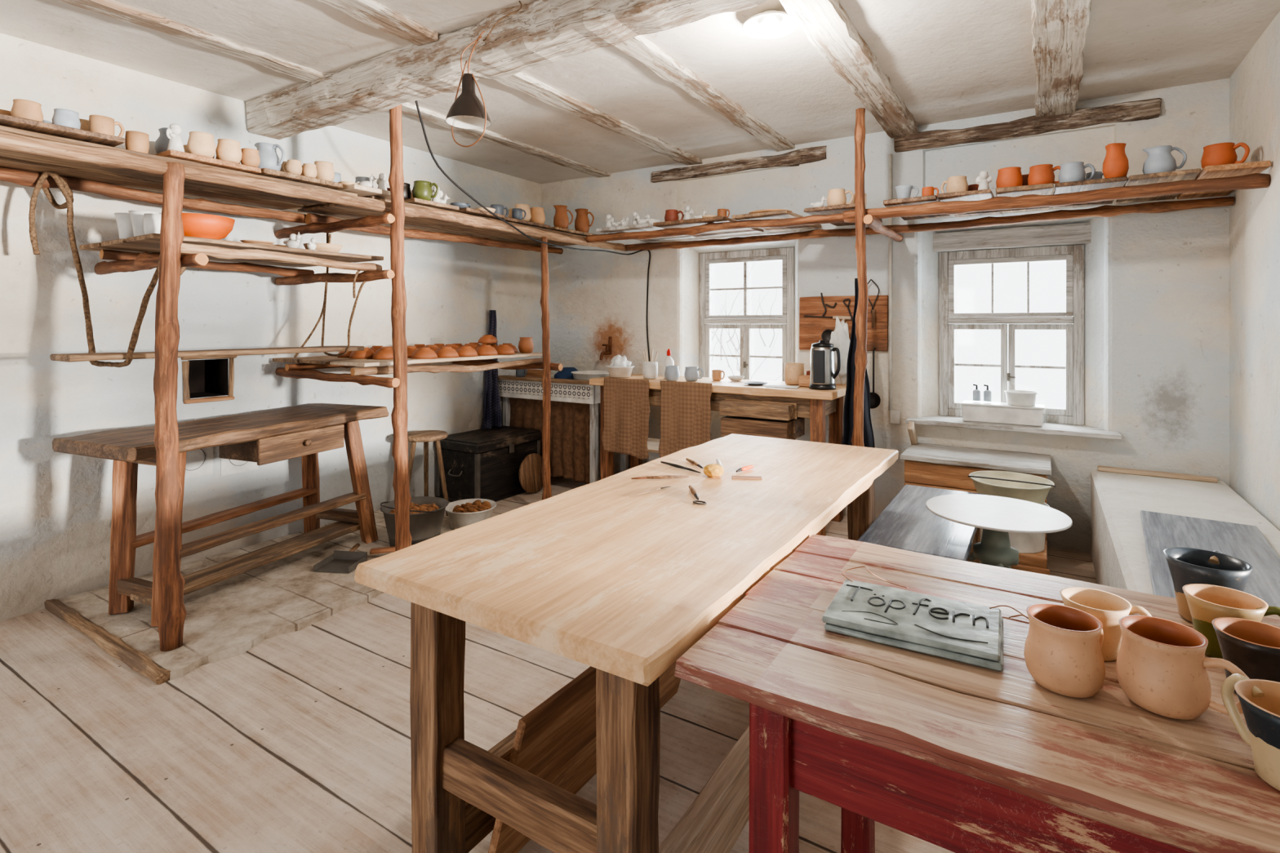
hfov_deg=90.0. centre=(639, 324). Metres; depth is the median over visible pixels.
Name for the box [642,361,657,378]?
pot
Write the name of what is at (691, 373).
mug
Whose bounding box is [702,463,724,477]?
sponge
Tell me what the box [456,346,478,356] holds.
bowl
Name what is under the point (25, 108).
mug
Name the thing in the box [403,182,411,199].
mug
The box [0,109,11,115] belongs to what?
bowl
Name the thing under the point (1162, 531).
slab
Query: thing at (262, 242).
plate
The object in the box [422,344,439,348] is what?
bowl
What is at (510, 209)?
vase
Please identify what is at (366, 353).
bowl
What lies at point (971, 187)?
mug
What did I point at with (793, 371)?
jar
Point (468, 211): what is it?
board
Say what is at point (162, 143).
vase
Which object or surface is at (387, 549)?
brush
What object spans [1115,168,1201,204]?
board
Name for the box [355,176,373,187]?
mug
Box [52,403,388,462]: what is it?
countertop
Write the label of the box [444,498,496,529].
basin
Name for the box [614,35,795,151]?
beam
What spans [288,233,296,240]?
figurine
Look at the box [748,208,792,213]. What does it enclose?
plate
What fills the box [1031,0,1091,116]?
beam
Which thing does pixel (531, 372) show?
wooden board
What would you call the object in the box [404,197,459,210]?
board
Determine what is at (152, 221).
mug
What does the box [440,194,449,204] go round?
figurine
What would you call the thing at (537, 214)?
vase
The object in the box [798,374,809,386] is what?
wooden box
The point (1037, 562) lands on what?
wooden crate
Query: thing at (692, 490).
tool
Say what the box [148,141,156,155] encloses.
mug
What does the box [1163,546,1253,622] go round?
bowl
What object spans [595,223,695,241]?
board
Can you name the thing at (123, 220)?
beaker
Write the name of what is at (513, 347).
bowl
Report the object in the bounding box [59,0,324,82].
beam
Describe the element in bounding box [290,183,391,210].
board
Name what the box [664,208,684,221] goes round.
mug
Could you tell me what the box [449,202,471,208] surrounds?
bowl
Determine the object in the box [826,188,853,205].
mug
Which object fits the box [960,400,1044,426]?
planter box
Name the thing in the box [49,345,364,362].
plank
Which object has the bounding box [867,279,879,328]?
caliper
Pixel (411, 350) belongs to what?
bowl
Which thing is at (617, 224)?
figurine
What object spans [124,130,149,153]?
mug
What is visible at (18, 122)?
board
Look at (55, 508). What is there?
wall
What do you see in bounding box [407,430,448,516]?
stool
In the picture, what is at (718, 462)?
stick
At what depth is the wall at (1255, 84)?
2.89 m
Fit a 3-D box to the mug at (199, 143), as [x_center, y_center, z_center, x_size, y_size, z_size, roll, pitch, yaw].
[-1.863,-0.759,2.725,0.102,0.097,0.128,0,0,-21]
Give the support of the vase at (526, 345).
on the board at (369, 362)
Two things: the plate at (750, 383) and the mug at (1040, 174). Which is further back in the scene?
the plate at (750, 383)
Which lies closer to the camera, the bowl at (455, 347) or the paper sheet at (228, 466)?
the paper sheet at (228, 466)
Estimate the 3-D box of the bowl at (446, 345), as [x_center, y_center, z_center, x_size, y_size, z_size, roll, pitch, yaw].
[-1.274,0.163,4.302,0.157,0.065,0.157,0,0,32]
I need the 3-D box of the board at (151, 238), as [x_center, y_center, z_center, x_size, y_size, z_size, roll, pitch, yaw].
[-1.772,-0.356,3.072,0.266,0.024,1.063,0,0,32]
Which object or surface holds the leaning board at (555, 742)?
on the floor at (298, 741)
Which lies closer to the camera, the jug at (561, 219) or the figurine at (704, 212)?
the figurine at (704, 212)
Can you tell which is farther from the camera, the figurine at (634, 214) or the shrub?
the shrub
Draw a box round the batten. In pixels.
[1097,465,1217,483]
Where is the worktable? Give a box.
[354,433,898,852]
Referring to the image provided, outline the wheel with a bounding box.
[926,493,1072,568]
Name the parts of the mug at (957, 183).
handle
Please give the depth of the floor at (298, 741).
2.01 m
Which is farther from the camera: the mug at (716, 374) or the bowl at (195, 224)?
the mug at (716, 374)
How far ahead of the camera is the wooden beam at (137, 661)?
2.54 m
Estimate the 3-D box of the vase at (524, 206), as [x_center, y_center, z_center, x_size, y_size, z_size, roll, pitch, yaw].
[-0.821,-0.772,4.465,0.124,0.124,0.124,0,0,32]
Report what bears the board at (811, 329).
attached to the wall at (1157, 285)
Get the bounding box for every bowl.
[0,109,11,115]
[182,212,235,239]
[270,244,287,247]
[302,242,342,252]
[337,181,357,186]
[337,351,352,357]
[349,346,374,358]
[369,345,382,352]
[372,347,393,359]
[407,346,417,358]
[410,347,437,359]
[413,344,426,348]
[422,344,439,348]
[426,346,439,351]
[434,343,444,347]
[435,346,458,357]
[442,343,458,346]
[447,345,459,350]
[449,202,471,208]
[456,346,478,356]
[466,344,479,349]
[475,207,495,213]
[475,344,497,355]
[477,335,496,343]
[486,343,497,347]
[494,344,515,354]
[502,343,518,352]
[702,214,717,217]
[727,375,744,381]
[821,328,833,342]
[870,392,880,408]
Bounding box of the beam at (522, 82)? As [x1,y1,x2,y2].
[493,71,702,164]
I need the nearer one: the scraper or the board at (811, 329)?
the scraper
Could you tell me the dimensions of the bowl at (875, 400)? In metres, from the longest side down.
0.110 x 0.110 x 0.045 m
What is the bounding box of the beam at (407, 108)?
[401,102,610,177]
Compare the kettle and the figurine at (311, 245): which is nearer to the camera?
the figurine at (311, 245)
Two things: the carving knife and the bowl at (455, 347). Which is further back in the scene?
the bowl at (455, 347)
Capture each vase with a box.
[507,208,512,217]
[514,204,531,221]
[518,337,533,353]
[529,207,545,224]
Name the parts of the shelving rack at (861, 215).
rail, work apron, post, rail, rail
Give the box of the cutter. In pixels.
[735,465,753,472]
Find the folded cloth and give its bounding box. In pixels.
[554,367,577,379]
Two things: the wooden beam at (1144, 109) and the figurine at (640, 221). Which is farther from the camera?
the figurine at (640, 221)
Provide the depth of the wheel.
2.36 m
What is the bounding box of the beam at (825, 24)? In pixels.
[779,0,918,137]
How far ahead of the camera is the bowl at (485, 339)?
4.30 m
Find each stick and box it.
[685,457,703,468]
[715,458,722,466]
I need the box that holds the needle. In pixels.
[630,485,670,497]
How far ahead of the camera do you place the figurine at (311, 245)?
3.19 m
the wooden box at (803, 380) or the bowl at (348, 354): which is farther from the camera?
the wooden box at (803, 380)
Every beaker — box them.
[113,212,133,239]
[128,210,160,236]
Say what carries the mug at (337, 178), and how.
on the board at (362, 190)
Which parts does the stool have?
leg, leg, seat, leg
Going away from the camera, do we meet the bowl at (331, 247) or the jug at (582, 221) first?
the bowl at (331, 247)
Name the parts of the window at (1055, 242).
sash, sash, frame, sill, sash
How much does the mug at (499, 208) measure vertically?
0.094 m
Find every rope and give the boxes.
[28,171,186,367]
[293,233,328,357]
[320,234,366,356]
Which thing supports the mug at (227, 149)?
on the board at (171, 153)
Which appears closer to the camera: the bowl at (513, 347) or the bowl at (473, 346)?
the bowl at (473, 346)
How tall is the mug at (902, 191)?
0.086 m
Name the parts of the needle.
handle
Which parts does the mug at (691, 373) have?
handle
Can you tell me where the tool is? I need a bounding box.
[688,484,698,500]
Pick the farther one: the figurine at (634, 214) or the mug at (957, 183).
the figurine at (634, 214)
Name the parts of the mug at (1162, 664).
handle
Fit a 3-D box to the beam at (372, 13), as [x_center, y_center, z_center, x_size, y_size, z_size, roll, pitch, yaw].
[-2.087,-1.268,1.024,0.161,0.047,4.299,0,0,32]
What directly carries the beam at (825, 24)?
attached to the ceiling
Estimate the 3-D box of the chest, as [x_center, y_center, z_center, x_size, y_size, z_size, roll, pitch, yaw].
[-1.161,1.069,4.931,0.458,0.462,0.714,0,0,32]
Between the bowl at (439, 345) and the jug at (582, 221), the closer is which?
the bowl at (439, 345)
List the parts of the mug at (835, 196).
handle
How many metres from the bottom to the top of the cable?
1.623 m
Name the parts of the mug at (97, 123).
handle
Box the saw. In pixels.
[804,315,851,319]
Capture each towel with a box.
[481,310,502,429]
[601,377,649,459]
[658,380,712,457]
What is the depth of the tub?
3.81 m
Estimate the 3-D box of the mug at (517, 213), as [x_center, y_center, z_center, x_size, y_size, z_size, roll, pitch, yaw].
[-0.826,-0.747,4.344,0.068,0.074,0.090,0,0,36]
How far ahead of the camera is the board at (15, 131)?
2.55 m
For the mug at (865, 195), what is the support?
on the board at (835, 209)
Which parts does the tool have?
handle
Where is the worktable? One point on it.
(603, 578)
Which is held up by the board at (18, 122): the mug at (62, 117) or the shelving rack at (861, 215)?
the mug at (62, 117)
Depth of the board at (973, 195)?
3.37 m
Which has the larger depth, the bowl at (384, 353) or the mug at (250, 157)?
the bowl at (384, 353)
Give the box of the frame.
[181,355,237,404]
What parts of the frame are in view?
post, post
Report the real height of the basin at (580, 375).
0.200 m
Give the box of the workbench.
[52,403,388,626]
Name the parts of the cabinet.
leg, leg, leg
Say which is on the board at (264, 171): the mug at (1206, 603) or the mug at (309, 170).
the mug at (309, 170)
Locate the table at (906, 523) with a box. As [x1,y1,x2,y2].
[857,484,986,564]
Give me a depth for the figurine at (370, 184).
3.38 m
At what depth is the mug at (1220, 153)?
2.84 m
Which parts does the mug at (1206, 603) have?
handle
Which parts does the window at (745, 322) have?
sash, sash, sash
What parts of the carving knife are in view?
handle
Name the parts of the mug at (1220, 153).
handle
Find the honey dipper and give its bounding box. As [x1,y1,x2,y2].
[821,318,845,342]
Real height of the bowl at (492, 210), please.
0.034 m
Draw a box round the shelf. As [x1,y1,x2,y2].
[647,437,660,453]
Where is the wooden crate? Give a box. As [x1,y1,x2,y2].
[1011,540,1049,575]
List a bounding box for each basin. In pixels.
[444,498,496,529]
[571,370,609,380]
[605,365,634,377]
[967,471,1056,505]
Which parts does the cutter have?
handle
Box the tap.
[599,336,611,359]
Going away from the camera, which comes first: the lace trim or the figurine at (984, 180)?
the figurine at (984, 180)
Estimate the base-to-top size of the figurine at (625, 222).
0.088 m
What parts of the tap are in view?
spout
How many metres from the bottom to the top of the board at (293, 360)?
0.026 m
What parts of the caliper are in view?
leg, handle, leg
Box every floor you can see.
[0,475,1097,852]
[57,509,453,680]
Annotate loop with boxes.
[693,500,706,505]
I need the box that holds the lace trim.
[498,374,599,404]
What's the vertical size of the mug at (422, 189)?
0.108 m
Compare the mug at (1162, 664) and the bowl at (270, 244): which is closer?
the mug at (1162, 664)
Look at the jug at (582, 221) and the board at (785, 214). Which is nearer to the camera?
the board at (785, 214)
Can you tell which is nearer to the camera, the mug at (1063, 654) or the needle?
the mug at (1063, 654)
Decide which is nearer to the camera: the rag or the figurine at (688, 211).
the figurine at (688, 211)
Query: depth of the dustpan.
3.40 m
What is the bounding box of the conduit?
[888,153,892,410]
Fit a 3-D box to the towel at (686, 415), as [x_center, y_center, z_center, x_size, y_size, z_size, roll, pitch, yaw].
[0.303,0.656,4.298,0.401,0.545,0.028,0,0,32]
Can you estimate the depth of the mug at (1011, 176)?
3.28 m
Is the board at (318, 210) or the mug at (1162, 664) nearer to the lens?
the mug at (1162, 664)
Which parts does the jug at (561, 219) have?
handle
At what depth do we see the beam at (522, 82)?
3.84 m
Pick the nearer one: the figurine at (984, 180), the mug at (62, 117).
the mug at (62, 117)
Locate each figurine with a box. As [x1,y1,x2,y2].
[166,123,184,151]
[283,231,303,248]
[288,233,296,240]
[306,235,317,250]
[356,173,377,186]
[376,173,388,190]
[431,186,443,202]
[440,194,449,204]
[604,214,613,227]
[612,217,625,226]
[620,216,629,226]
[631,212,638,225]
[635,213,648,224]
[644,213,659,224]
[683,205,693,219]
[693,209,706,218]
[810,195,826,207]
[975,170,992,190]
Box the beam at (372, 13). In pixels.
[315,0,438,45]
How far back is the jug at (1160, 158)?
2.97 m
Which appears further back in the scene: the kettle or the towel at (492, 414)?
the towel at (492, 414)
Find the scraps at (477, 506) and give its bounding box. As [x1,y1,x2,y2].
[452,499,490,512]
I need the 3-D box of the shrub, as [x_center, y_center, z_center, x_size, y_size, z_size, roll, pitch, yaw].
[0.938,0.272,8.878,2.281,2.268,0.691,0,0,28]
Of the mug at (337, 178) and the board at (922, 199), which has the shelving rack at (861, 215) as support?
the board at (922, 199)
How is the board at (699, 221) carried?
on the shelving rack at (861, 215)
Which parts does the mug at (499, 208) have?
handle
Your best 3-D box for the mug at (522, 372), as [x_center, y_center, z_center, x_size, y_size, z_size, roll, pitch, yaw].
[-0.970,0.384,5.221,0.076,0.082,0.100,0,0,-29]
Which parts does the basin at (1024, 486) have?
handle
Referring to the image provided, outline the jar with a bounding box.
[784,362,804,384]
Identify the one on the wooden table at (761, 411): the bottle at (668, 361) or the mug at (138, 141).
the bottle at (668, 361)
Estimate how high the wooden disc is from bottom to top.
0.300 m
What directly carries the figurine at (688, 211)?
on the board at (699, 221)
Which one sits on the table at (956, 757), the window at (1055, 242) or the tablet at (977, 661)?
the tablet at (977, 661)
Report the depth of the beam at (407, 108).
4.42 m
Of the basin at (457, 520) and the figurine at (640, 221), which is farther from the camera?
the figurine at (640, 221)
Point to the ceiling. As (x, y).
(947, 60)
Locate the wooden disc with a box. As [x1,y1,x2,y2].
[518,453,542,493]
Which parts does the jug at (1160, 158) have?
handle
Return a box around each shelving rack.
[0,104,626,651]
[585,107,1270,448]
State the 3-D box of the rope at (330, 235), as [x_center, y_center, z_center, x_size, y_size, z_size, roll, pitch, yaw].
[-1.595,-0.165,3.445,0.373,0.672,0.093,0,0,32]
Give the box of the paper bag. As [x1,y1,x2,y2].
[829,316,849,385]
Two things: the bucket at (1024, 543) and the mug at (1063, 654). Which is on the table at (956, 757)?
the mug at (1063, 654)
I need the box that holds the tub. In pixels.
[1004,390,1038,406]
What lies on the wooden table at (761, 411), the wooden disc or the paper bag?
the paper bag
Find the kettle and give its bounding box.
[808,340,840,390]
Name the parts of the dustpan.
handle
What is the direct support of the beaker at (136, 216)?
on the board at (122, 243)
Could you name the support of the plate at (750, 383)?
on the wooden table at (761, 411)
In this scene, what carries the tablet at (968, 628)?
on the tablet at (977, 661)
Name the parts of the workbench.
leg, leg, drawer, knob, leg, leg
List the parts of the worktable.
leg, leg, leg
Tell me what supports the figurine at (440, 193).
on the board at (414, 201)
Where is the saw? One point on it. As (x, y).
(846, 317)
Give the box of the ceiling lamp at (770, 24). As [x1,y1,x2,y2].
[742,8,798,39]
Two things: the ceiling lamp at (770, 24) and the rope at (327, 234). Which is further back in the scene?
the rope at (327, 234)
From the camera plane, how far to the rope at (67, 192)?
2.73 m
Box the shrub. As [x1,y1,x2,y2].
[711,262,782,381]
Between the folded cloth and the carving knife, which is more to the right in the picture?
the carving knife
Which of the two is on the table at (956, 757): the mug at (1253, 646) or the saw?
the mug at (1253, 646)
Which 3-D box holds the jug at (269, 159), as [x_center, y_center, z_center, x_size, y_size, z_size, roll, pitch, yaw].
[-1.741,-0.777,2.989,0.121,0.133,0.145,0,0,-40]
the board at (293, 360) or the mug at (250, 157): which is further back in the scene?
the board at (293, 360)
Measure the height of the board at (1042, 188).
0.027 m
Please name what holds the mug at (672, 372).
on the wooden table at (761, 411)
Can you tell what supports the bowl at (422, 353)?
on the board at (369, 362)
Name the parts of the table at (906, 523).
leg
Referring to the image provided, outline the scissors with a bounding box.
[843,298,853,320]
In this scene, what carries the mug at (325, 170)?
on the board at (264, 171)
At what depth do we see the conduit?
4.19 m
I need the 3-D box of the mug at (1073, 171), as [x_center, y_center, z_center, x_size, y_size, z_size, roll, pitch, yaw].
[2.158,-0.746,3.173,0.113,0.108,0.141,0,0,-37]
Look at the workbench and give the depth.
3.12 m
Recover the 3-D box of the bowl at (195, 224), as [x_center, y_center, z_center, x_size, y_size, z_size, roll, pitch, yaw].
[-1.979,-0.425,2.877,0.268,0.113,0.268,0,0,32]
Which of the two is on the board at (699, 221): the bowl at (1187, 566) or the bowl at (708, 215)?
the bowl at (708, 215)
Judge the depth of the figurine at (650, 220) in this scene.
4.46 m
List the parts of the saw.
blade, handle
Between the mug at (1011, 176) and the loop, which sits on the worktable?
the loop
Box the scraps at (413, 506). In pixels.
[388,502,439,514]
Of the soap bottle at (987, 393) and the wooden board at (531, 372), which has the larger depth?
the wooden board at (531, 372)
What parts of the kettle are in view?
panel, lid, handle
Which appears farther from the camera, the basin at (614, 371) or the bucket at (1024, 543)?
the basin at (614, 371)
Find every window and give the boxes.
[699,247,794,381]
[905,222,1122,439]
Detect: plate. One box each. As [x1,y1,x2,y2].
[240,240,275,244]
[742,381,768,385]
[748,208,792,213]
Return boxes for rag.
[609,354,631,366]
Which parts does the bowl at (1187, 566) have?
handle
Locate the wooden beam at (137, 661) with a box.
[44,599,171,684]
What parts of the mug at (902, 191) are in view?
handle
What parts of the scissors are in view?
handle, blade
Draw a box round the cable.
[414,100,650,361]
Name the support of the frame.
attached to the wall at (55, 508)
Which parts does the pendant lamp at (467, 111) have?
lamp shade, cord, cord, cord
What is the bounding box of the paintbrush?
[631,475,688,479]
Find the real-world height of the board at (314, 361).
0.025 m
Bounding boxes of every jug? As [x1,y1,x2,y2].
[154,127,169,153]
[254,142,284,170]
[553,204,573,228]
[574,208,594,232]
[1102,142,1128,177]
[1142,145,1186,173]
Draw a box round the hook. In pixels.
[820,293,836,316]
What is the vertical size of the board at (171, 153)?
0.026 m
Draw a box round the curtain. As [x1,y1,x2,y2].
[509,397,589,484]
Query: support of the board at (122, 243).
on the shelving rack at (171, 614)
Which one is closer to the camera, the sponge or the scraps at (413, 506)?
the sponge
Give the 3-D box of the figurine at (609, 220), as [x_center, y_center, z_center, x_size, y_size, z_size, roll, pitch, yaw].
[-0.228,-0.746,4.643,0.057,0.108,0.066,0,0,-27]
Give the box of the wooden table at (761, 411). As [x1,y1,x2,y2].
[589,373,846,536]
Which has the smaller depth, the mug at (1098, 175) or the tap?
the mug at (1098, 175)
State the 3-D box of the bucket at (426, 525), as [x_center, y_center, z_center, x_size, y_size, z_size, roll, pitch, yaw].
[-1.311,1.143,3.727,0.389,0.253,0.374,0,0,32]
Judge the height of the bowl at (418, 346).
0.065 m
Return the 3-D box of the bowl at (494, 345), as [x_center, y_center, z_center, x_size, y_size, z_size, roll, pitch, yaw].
[-1.018,0.163,4.380,0.156,0.064,0.156,0,0,32]
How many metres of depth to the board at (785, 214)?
4.00 m
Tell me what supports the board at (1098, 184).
on the shelving rack at (861, 215)
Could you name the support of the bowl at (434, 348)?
on the board at (369, 362)
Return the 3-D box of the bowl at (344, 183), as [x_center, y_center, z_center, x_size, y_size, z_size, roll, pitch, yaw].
[-1.518,-0.722,3.326,0.093,0.025,0.093,0,0,32]
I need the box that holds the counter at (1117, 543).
[1090,468,1279,595]
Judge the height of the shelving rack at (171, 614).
2.576 m
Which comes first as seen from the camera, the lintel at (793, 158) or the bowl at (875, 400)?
the bowl at (875, 400)
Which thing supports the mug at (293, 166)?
on the board at (264, 171)
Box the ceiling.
[0,0,1279,183]
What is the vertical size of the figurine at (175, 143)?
0.117 m
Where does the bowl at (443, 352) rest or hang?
on the board at (369, 362)
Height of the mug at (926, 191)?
0.066 m
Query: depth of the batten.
3.40 m
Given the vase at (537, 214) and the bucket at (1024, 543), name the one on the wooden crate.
the bucket at (1024, 543)
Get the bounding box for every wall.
[0,32,541,621]
[541,78,1229,553]
[1229,10,1279,530]
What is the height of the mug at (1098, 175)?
0.074 m
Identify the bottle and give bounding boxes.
[663,348,674,378]
[973,383,980,400]
[983,384,991,401]
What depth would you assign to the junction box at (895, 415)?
4.16 m
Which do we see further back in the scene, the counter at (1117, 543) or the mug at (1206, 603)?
the counter at (1117, 543)
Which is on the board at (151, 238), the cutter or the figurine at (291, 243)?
the figurine at (291, 243)
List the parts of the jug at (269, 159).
handle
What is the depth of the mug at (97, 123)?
2.42 m
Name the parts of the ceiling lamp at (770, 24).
bulb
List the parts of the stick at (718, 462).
handle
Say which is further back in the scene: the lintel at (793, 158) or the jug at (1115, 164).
the lintel at (793, 158)
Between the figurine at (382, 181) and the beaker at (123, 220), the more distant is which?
the figurine at (382, 181)
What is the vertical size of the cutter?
0.016 m
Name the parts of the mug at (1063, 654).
handle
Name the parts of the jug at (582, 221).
handle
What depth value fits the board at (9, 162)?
2.98 m
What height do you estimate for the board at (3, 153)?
0.022 m
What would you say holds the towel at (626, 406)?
hanging from the wooden table at (761, 411)
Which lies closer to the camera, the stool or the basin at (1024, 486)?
the basin at (1024, 486)
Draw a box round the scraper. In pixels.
[731,475,762,479]
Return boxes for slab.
[1140,510,1279,615]
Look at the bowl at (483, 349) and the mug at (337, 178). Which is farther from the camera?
the bowl at (483, 349)
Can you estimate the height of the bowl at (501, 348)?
0.063 m
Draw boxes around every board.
[0,113,124,146]
[0,124,357,195]
[0,148,324,205]
[0,155,302,210]
[79,242,317,267]
[101,238,351,262]
[125,233,383,262]
[154,149,261,173]
[255,168,342,189]
[272,355,337,363]
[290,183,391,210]
[297,205,555,246]
[298,357,372,364]
[324,203,577,245]
[329,351,542,367]
[364,195,586,238]
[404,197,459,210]
[452,207,505,219]
[488,649,688,852]
[497,216,550,228]
[524,368,543,377]
[546,226,595,235]
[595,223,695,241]
[653,215,763,237]
[732,209,822,231]
[799,295,888,351]
[804,203,882,226]
[883,195,950,220]
[937,188,1001,217]
[995,182,1053,213]
[1051,176,1128,208]
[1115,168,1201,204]
[1176,160,1271,199]
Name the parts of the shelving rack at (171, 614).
rail, post, rail, rail, rail, rail, post, rail, rail, rail, post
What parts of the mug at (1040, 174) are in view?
handle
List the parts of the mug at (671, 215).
handle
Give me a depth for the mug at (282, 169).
3.09 m
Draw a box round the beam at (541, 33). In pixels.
[245,0,766,139]
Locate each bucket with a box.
[380,496,448,546]
[980,502,1049,553]
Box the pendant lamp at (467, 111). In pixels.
[445,0,522,146]
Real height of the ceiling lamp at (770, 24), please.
0.083 m
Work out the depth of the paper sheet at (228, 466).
3.62 m
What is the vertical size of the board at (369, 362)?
0.024 m
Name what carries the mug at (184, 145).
on the board at (171, 153)
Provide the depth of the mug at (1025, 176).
3.40 m
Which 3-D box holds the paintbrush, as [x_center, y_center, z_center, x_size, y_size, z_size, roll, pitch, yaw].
[0.068,0.512,2.150,0.194,0.012,0.012,0,0,-7]
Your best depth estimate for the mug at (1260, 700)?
0.76 m
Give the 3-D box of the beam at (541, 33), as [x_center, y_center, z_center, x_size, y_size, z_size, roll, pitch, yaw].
[-0.229,-1.195,2.506,4.697,0.205,0.232,0,0,32]
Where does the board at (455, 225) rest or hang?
on the shelving rack at (171, 614)
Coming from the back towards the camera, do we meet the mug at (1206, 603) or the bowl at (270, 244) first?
the bowl at (270, 244)
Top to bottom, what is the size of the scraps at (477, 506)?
0.086 m
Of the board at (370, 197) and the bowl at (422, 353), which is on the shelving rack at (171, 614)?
the board at (370, 197)
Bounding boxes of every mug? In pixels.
[10,98,43,121]
[51,108,80,128]
[79,118,88,130]
[88,114,124,137]
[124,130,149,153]
[143,213,161,234]
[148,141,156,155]
[182,144,186,152]
[186,131,216,157]
[215,138,242,163]
[240,147,260,167]
[280,160,287,171]
[282,159,302,174]
[302,163,317,177]
[314,160,334,181]
[333,172,341,182]
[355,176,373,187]
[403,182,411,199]
[412,180,438,200]
[490,204,508,217]
[511,208,526,219]
[515,368,527,377]
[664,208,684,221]
[664,365,679,380]
[684,366,703,381]
[711,369,724,380]
[717,208,729,217]
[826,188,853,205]
[852,193,866,208]
[894,184,919,198]
[921,186,938,195]
[940,175,968,193]
[968,183,978,191]
[995,166,1022,187]
[1022,173,1028,185]
[1023,603,1105,697]
[1027,164,1060,185]
[1058,161,1095,182]
[1059,586,1151,661]
[1085,171,1103,179]
[1115,615,1249,719]
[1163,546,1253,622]
[1182,583,1279,658]
[1200,142,1249,168]
[1212,617,1279,693]
[1220,673,1279,791]
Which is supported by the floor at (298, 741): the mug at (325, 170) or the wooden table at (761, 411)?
the wooden table at (761, 411)
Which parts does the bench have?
lid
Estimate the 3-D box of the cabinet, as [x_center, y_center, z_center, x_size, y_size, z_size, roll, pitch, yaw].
[-0.637,0.862,5.296,0.993,0.876,0.577,0,0,32]
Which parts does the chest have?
corner trim, handle, corner trim, lid, corner trim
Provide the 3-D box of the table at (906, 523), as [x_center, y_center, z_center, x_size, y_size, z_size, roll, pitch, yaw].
[1.220,1.050,2.695,0.363,0.501,1.000,0,0,32]
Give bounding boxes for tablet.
[821,566,1028,661]
[824,616,1003,671]
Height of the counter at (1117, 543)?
0.490 m
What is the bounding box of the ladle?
[870,346,880,408]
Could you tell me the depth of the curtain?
5.06 m
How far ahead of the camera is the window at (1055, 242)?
3.97 m
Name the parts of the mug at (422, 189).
handle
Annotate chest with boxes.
[435,425,541,502]
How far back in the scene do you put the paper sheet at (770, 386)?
4.10 m
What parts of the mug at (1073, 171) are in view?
handle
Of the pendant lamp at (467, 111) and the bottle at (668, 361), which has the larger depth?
the bottle at (668, 361)
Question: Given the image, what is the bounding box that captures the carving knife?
[660,461,700,473]
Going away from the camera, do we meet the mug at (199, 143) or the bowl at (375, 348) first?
the mug at (199, 143)
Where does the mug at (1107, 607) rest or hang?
on the table at (956, 757)
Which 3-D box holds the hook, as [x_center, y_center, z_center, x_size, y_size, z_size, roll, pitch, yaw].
[1.292,-0.139,4.383,0.111,0.164,0.010,0,0,32]
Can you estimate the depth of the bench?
3.63 m
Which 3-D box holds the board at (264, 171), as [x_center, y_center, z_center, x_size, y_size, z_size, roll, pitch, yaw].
[-1.954,-0.699,3.282,0.861,0.026,0.389,0,0,32]
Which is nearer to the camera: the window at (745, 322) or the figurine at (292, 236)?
the figurine at (292, 236)
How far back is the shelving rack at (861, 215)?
3.58 m
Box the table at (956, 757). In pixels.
[674,534,1279,852]
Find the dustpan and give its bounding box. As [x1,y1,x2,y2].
[313,542,367,573]
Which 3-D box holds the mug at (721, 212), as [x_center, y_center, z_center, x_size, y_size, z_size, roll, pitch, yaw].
[0.543,-0.725,4.194,0.061,0.066,0.080,0,0,-29]
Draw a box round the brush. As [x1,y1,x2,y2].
[369,544,413,555]
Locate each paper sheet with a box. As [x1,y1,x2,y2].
[184,446,213,479]
[220,457,258,475]
[765,385,799,388]
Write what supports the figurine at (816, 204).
on the board at (835, 209)
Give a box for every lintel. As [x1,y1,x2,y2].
[650,145,826,182]
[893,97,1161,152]
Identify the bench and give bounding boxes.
[900,421,1051,540]
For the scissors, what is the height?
0.179 m
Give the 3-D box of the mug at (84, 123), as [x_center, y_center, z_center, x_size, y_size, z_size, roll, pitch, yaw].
[-2.170,-0.753,2.506,0.111,0.086,0.089,0,0,-21]
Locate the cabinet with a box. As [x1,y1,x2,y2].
[497,374,628,484]
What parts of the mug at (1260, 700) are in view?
handle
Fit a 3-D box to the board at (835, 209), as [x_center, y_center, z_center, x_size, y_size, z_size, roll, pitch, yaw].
[1.278,-0.680,3.985,0.308,0.028,0.667,0,0,33]
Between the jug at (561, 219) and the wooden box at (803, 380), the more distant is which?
the jug at (561, 219)
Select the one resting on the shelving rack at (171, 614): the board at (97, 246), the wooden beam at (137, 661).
the board at (97, 246)
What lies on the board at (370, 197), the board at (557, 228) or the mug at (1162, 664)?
the board at (557, 228)
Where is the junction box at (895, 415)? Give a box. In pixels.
[889,408,900,424]
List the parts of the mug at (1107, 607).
handle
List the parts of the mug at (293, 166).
handle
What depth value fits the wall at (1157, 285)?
3.98 m
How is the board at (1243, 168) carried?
on the shelving rack at (861, 215)
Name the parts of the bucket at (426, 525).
handle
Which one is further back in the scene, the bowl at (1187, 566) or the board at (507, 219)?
the board at (507, 219)

